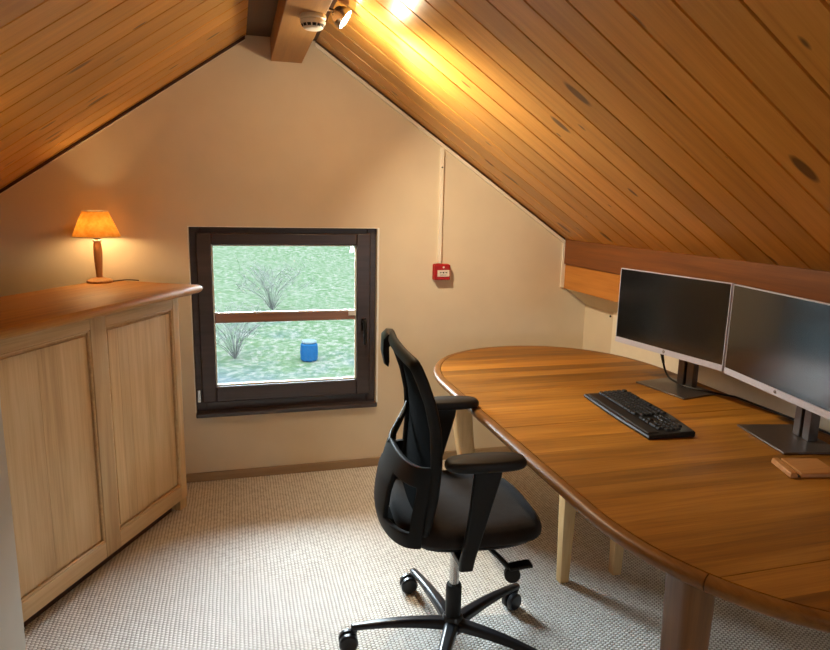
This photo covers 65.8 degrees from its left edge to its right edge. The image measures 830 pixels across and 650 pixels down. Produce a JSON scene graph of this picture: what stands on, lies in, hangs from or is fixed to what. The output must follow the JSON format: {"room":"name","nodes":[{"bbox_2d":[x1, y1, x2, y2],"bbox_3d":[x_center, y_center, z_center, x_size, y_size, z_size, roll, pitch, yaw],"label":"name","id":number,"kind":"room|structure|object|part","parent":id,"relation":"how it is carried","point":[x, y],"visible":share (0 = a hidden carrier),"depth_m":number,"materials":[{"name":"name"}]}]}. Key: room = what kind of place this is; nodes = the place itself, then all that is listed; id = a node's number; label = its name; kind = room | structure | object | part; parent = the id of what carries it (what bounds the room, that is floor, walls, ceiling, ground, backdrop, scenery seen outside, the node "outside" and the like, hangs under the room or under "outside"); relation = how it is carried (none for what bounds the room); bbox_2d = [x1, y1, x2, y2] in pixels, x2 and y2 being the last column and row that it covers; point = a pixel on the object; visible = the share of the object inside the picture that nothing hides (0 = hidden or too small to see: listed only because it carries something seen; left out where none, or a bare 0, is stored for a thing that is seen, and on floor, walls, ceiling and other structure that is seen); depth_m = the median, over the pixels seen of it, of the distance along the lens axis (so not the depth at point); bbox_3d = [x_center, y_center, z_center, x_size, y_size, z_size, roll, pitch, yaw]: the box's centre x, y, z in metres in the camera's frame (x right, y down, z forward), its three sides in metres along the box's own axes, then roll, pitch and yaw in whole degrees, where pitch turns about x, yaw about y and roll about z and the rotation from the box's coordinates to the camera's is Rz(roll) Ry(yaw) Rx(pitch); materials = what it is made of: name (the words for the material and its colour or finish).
{"room":"home office","nodes":[
{"label":"home office","id":0,"kind":"room"},
{"bbox_2d":[0,402,25,649],"bbox_3d":[-0.726,0.467,0.713,0.190,1.786,1.060,-2,11,-15],"label":"wall","id":1,"kind":"structure","parent":0,"point":[12,634],"depth_m":1.20,"materials":[{"name":"grey paint"}]},
{"bbox_2d":[0,0,247,188],"bbox_3d":[-1.011,-0.223,0.269,1.963,1.363,5.730,-2,11,-15],"label":"ceiling","id":2,"kind":"structure","parent":0,"point":[68,68],"depth_m":2.22,"materials":[{"name":"brown wood"}]},
{"bbox_2d":[0,35,584,473],"bbox_3d":[-0.796,-0.532,3.364,3.981,2.750,0.125,-2,11,-15],"label":"wall","id":3,"kind":"structure","parent":0,"point":[247,138],"depth_m":3.34,"materials":[{"name":"beige paint"}]},
{"bbox_2d":[0,36,244,194],"bbox_3d":[-1.716,-0.757,2.989,1.822,1.258,0.012,-2,11,-15],"label":"trim","id":4,"kind":"structure","parent":3,"relation":"attached to","point":[243,37],"depth_m":3.03,"materials":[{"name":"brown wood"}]},
{"bbox_2d":[187,226,379,417],"bbox_3d":[-0.684,-0.023,3.460,0.983,1.003,0.150,-2,11,-15],"label":"window","id":5,"kind":"structure","parent":3,"relation":"in","point":[212,399],"depth_m":3.46,"materials":[{"name":"brown wood"}]},
{"bbox_3d":[-0.689,0.462,3.530,0.972,0.024,0.056,-2,11,-15],"label":"sill","id":6,"kind":"part","parent":5,"relation":"part of","materials":[{"name":"brown wood"}]},
{"bbox_3d":[-0.278,0.037,3.537,0.028,0.141,0.058,-2,11,-15],"label":"handle","id":7,"kind":"part","parent":5,"relation":"part of","materials":[{"name":"black plastic"}]},
{"bbox_2d":[246,0,337,40],"bbox_3d":[0.105,-0.904,0.449,0.365,0.048,5.730,-2,11,-15],"label":"trim","id":8,"kind":"structure","parent":3,"relation":"attached to","point":[261,13],"depth_m":2.80,"materials":[{"name":"brown wood"}]},
{"bbox_2d":[270,0,332,62],"bbox_3d":[0.123,-0.827,0.469,0.152,0.111,5.730,-2,11,-15],"label":"beam","id":9,"kind":"structure","parent":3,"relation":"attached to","point":[289,42],"depth_m":2.64,"materials":[{"name":"brown wood"}]},
{"bbox_2d":[299,12,325,31],"bbox_3d":[-0.378,-1.119,2.375,0.098,0.050,0.098,-2,11,-15],"label":"smoke detector","id":10,"kind":"object","parent":9,"relation":"attached to","point":[310,21],"visible":1,"depth_m":2.34,"materials":[{"name":"white plastic"}]},
{"bbox_2d":[328,6,351,28],"bbox_3d":[-0.307,-1.208,2.504,0.120,0.093,0.093,-2,11,-15],"label":"ceiling spotlight","id":11,"kind":"object","parent":9,"relation":"attached to","point":[341,15],"visible":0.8,"depth_m":2.48,"materials":[{"name":"metal"}]},
{"bbox_2d":[186,446,511,482],"bbox_3d":[-0.396,0.795,3.663,2.931,0.048,0.016,-2,11,-15],"label":"baseboard","id":12,"kind":"structure","parent":3,"relation":"attached to","point":[365,462],"depth_m":3.58,"materials":[{"name":"brown wood"}]},
{"bbox_2d":[315,43,564,243],"bbox_3d":[0.192,-0.942,3.487,1.450,0.993,0.015,-2,11,-15],"label":"trim","id":13,"kind":"structure","parent":3,"relation":"attached to","point":[317,46],"depth_m":3.44,"materials":[{"name":"beige paint"}]},
{"bbox_2d":[315,41,564,239],"bbox_3d":[0.191,-0.959,3.486,1.450,0.982,0.010,-2,11,-15],"label":"trim","id":14,"kind":"structure","parent":3,"relation":"attached to","point":[328,51],"depth_m":3.45,"materials":[{"name":"brown wood"}]},
{"bbox_2d":[432,264,449,279],"bbox_3d":[0.148,-0.296,3.586,0.096,0.090,0.044,-2,11,-15],"label":"fire alarm","id":15,"kind":"object","parent":3,"relation":"attached to","point":[440,271],"visible":1,"depth_m":3.57,"materials":[{"name":"red plastic"}]},
{"bbox_3d":[0.158,-0.287,3.569,0.070,0.036,0.002,-2,11,-15],"label":"label plate","id":16,"kind":"part","parent":15,"relation":"part of","materials":[{"name":"white plastic"}]},
{"bbox_2d":[437,147,444,262],"bbox_3d":[0.143,-0.652,3.530,0.021,0.627,0.015,-2,11,-15],"label":"cable conduit","id":17,"kind":"object","parent":3,"relation":"attached to","point":[442,150],"visible":1,"depth_m":3.52,"materials":[{"name":"beige paint"}]},
{"bbox_2d":[560,240,565,287],"bbox_3d":[0.878,-0.360,3.798,0.024,0.280,0.008,-2,11,-15],"label":"trim","id":18,"kind":"structure","parent":3,"relation":"attached to","point":[562,278],"depth_m":3.80,"materials":[{"name":"beige paint"}]},
{"bbox_2d":[24,460,829,649],"bbox_3d":[-0.074,1.394,0.957,3.981,0.100,5.930,-2,11,-15],"label":"floor","id":19,"kind":"structure","parent":0,"point":[291,561],"depth_m":2.55,"materials":[{"name":"carpet"}]},
{"bbox_2d":[0,280,202,626],"bbox_3d":[-1.457,0.495,2.310,0.526,1.100,1.807,4,11,12],"label":"base cabinet","id":20,"kind":"object","parent":19,"relation":"on","point":[91,400],"visible":0.98,"depth_m":2.46,"materials":[{"name":"brown wood"}]},
{"bbox_3d":[-1.294,0.038,2.168,0.022,0.058,0.528,4,11,12],"label":"rail","id":21,"kind":"part","parent":20,"relation":"part of","materials":[{"name":"brown wood"}]},
{"bbox_3d":[-1.307,0.493,2.255,0.012,0.868,0.528,4,11,12],"label":"panel","id":22,"kind":"part","parent":20,"relation":"part of","materials":[{"name":"brown wood"}]},
{"bbox_3d":[-1.302,0.493,2.254,0.013,0.868,0.528,4,11,12],"label":"panel moulding","id":23,"kind":"part","parent":20,"relation":"part of","materials":[{"name":"brown wood"}]},
{"bbox_3d":[-1.313,0.955,2.343,0.022,0.072,0.528,4,11,12],"label":"rail","id":24,"kind":"part","parent":20,"relation":"part of","materials":[{"name":"brown wood"}]},
{"bbox_2d":[71,210,138,283],"bbox_3d":[-1.471,-0.366,2.999,0.210,0.332,0.239,6,12,25],"label":"table lamp","id":25,"kind":"object","parent":20,"relation":"on","point":[95,224],"visible":1,"depth_m":2.92,"materials":[{"name":"orange fabric"}]},
{"bbox_3d":[-1.476,-0.467,2.966,0.207,0.118,0.207,-2,11,-15],"label":"lamp shade","id":26,"kind":"part","parent":25,"relation":"part of","materials":[{"name":"fabric"}]},
{"bbox_3d":[-1.479,-0.305,2.997,0.038,0.167,0.038,-2,11,-15],"label":"stem","id":27,"kind":"part","parent":25,"relation":"part of","materials":[{"name":"brown wood"}]},
{"bbox_3d":[-1.385,-0.214,3.073,0.115,0.008,0.028,-5,12,-28],"label":"cord","id":28,"kind":"part","parent":25,"relation":"part of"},
{"bbox_3d":[-1.169,-0.064,2.718,0.022,0.058,0.452,4,11,12],"label":"rail","id":29,"kind":"part","parent":20,"relation":"part of","materials":[{"name":"brown wood"}]},
{"bbox_3d":[-1.182,0.390,2.806,0.012,0.868,0.452,4,11,12],"label":"panel","id":30,"kind":"part","parent":20,"relation":"part of","materials":[{"name":"brown wood"}]},
{"bbox_3d":[-1.177,0.391,2.805,0.013,0.868,0.452,4,11,12],"label":"panel moulding","id":31,"kind":"part","parent":20,"relation":"part of","materials":[{"name":"brown wood"}]},
{"bbox_3d":[-1.188,0.852,2.893,0.022,0.072,0.452,4,11,12],"label":"rail","id":32,"kind":"part","parent":20,"relation":"part of","materials":[{"name":"brown wood"}]},
{"bbox_2d":[338,328,541,649],"bbox_3d":[0.098,0.577,2.132,0.696,1.071,0.696,-1,11,-11],"label":"office chair","id":33,"kind":"object","parent":19,"relation":"on","point":[462,510],"visible":1,"depth_m":2.03,"materials":[{"name":"black plastic"}]},
{"bbox_3d":[-0.055,1.020,2.190,0.327,0.044,0.050,0,11,-6],"label":"arm","id":34,"kind":"part","parent":33,"relation":"part of"},
{"bbox_3d":[-0.020,0.343,2.088,0.116,0.600,0.490,-1,11,-11],"label":"frame","id":35,"kind":"part","parent":33,"relation":"part of","materials":[{"name":"black plastic"}]},
{"bbox_3d":[0.056,0.987,2.374,0.050,0.044,0.327,-3,12,-23],"label":"arm","id":36,"kind":"part","parent":33,"relation":"part of"},
{"bbox_3d":[0.091,0.467,2.416,0.122,0.324,0.028,-1,11,-11],"label":"arm post","id":37,"kind":"part","parent":33,"relation":"part of","materials":[{"name":"black plastic"}]},
{"bbox_3d":[0.089,1.054,2.030,0.050,0.044,0.327,4,11,12],"label":"arm","id":38,"kind":"part","parent":33,"relation":"part of"},
{"bbox_3d":[0.161,0.624,2.178,0.490,0.094,0.486,-1,11,-11],"label":"seat","id":39,"kind":"part","parent":33,"relation":"part of","materials":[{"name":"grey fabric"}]},
{"bbox_3d":[0.194,0.569,1.891,0.122,0.324,0.028,-1,11,-11],"label":"arm post","id":40,"kind":"part","parent":33,"relation":"part of","materials":[{"name":"black plastic"}]},
{"bbox_3d":[0.268,1.001,2.329,0.327,0.044,0.050,-8,14,-41],"label":"arm","id":41,"kind":"part","parent":33,"relation":"part of"},
{"bbox_3d":[0.289,1.042,2.116,0.327,0.044,0.050,7,12,30],"label":"arm","id":42,"kind":"part","parent":33,"relation":"part of"},
{"bbox_3d":[0.238,0.719,2.045,0.035,0.050,0.191,-6,13,-32],"label":"lever","id":43,"kind":"part","parent":33,"relation":"part of","materials":[{"name":"black plastic"}]},
{"bbox_3d":[0.300,0.770,1.984,0.050,0.050,0.022,1,11,-1],"label":"tension knob","id":44,"kind":"part","parent":33,"relation":"part of","materials":[{"name":"black plastic"}]},
{"bbox_2d":[433,346,829,649],"bbox_3d":[0.805,0.705,2.398,1.124,0.750,2.425,-2,11,-15],"label":"table","id":45,"kind":"object","parent":19,"relation":"on","point":[710,510],"visible":0.85,"depth_m":1.83,"materials":[{"name":"brown wood"}]},
{"bbox_3d":[0.243,0.580,3.090,0.155,0.713,0.155,-2,11,-15],"label":"leg","id":46,"kind":"part","parent":45,"relation":"part of","materials":[{"name":"brown wood"}]},
{"bbox_3d":[0.608,0.691,2.548,0.066,0.713,0.063,-2,11,-15],"label":"leg","id":47,"kind":"part","parent":45,"relation":"part of","materials":[{"name":"brown wood"}]},
{"bbox_3d":[0.841,0.683,2.612,0.066,0.713,0.063,-2,11,-15],"label":"leg","id":48,"kind":"part","parent":45,"relation":"part of","materials":[{"name":"brown wood"}]},
{"bbox_2d":[584,389,694,439],"bbox_3d":[0.810,0.316,2.350,0.196,0.032,0.478,-1,11,-11],"label":"keyboard","id":49,"kind":"object","parent":45,"relation":"on","point":[643,417],"visible":1,"depth_m":2.29,"materials":[{"name":"black plastic"}]},
{"bbox_2d":[615,268,735,399],"bbox_3d":[1.103,0.029,2.681,0.200,0.482,0.570,-4,12,-25],"label":"monitor","id":50,"kind":"object","parent":45,"relation":"on","point":[683,318],"visible":0.94,"depth_m":2.62,"materials":[{"name":"silver metal"}]},
{"bbox_3d":[0.608,0.892,1.491,0.101,0.713,0.101,-2,11,-15],"label":"leg","id":51,"kind":"part","parent":45,"relation":"part of","materials":[{"name":"brown wood"}]},
{"bbox_2d":[660,354,829,434],"bbox_3d":[1.302,0.244,2.443,0.106,0.156,1.036,-4,12,-23],"label":"cable","id":52,"kind":"object","parent":45,"relation":"on","point":[662,355],"visible":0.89,"depth_m":2.60,"materials":[{"name":"black plastic"}]},
{"bbox_2d":[724,284,829,453],"bbox_3d":[1.246,0.143,2.100,0.200,0.482,0.570,0,11,-4],"label":"monitor","id":53,"kind":"object","parent":45,"relation":"on","point":[778,344],"visible":1,"depth_m":2.09,"materials":[{"name":"silver metal"}]},
{"bbox_2d":[771,458,829,477],"bbox_3d":[1.144,0.419,1.886,0.156,0.016,0.120,1,11,-2],"label":"phone stand","id":54,"kind":"object","parent":45,"relation":"on","point":[792,467],"visible":1,"depth_m":1.87,"materials":[{"name":"brown wood"}]},
{"bbox_2d":[316,0,829,271],"bbox_3d":[1.035,-0.408,0.808,1.648,1.128,5.730,-2,11,-15],"label":"ceiling","id":55,"kind":"structure","parent":0,"point":[693,127],"depth_m":2.02,"materials":[{"name":"brown wood"}]},
{"bbox_2d":[567,289,617,353],"bbox_3d":[1.770,0.654,1.224,0.241,1.330,5.730,-2,11,-15],"label":"wall","id":56,"kind":"structure","parent":0,"point":[597,333],"depth_m":3.74,"materials":[{"name":"beige paint"}]},
{"bbox_2d":[564,264,620,302],"bbox_3d":[1.649,0.237,1.134,0.013,0.144,5.680,-2,11,-15],"label":"trim","id":57,"kind":"structure","parent":56,"relation":"attached to","point":[605,285],"depth_m":3.51,"materials":[{"name":"brown wood"}]},
{"bbox_2d":[564,239,829,302],"bbox_3d":[1.696,0.094,1.119,0.124,0.145,5.680,-2,11,-15],"label":"beam","id":58,"kind":"structure","parent":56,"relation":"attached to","point":[812,284],"depth_m":2.67,"materials":[{"name":"brown wood"}]},
{"bbox_2d":[609,312,829,431],"bbox_3d":[1.377,0.531,2.689,0.014,0.845,2.156,-2,11,-15],"label":"wall","id":59,"kind":"structure","parent":56,"relation":"attached to","point":[716,379],"depth_m":2.80,"materials":[{"name":"beige paint"}]},
{"label":"outside","id":60,"kind":"structure","parent":0,"visible":0},
{"bbox_2d":[213,246,354,383],"bbox_3d":[-24.210,-9.107,30.414,190.000,13.921,66.200,-2,11,-15],"label":"grass lawn","id":61,"kind":"structure","parent":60,"point":[273,354],"depth_m":20.29,"materials":[{"name":"green plant"}]},
{"bbox_2d":[215,299,276,358],"bbox_3d":[-4.394,0.128,15.160,2.388,1.438,2.372,-2,11,-15],"label":"bare shrub","id":62,"kind":"object","parent":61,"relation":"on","point":[235,353],"visible":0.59,"depth_m":15.24,"materials":[{"name":"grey plant"}]},
{"bbox_2d":[228,255,312,309],"bbox_3d":[-4.286,-1.280,19.234,2.645,1.687,2.981,-2,11,-15],"label":"bare shrub","id":63,"kind":"object","parent":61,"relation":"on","point":[271,307],"visible":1,"depth_m":19.14,"materials":[{"name":"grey plant"}]},
{"bbox_2d":[300,339,317,361],"bbox_3d":[-2.519,0.603,15.270,0.420,0.500,0.420,-2,11,-15],"label":"barrel","id":64,"kind":"object","parent":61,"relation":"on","point":[309,347],"visible":1,"depth_m":15.11,"materials":[{"name":"blue plastic"}]},
{"bbox_3d":[-2.514,0.387,15.228,0.370,0.060,0.370,-2,11,-15],"label":"lid","id":65,"kind":"part","parent":64,"relation":"part of","materials":[{"name":"white plastic"}]}
]}

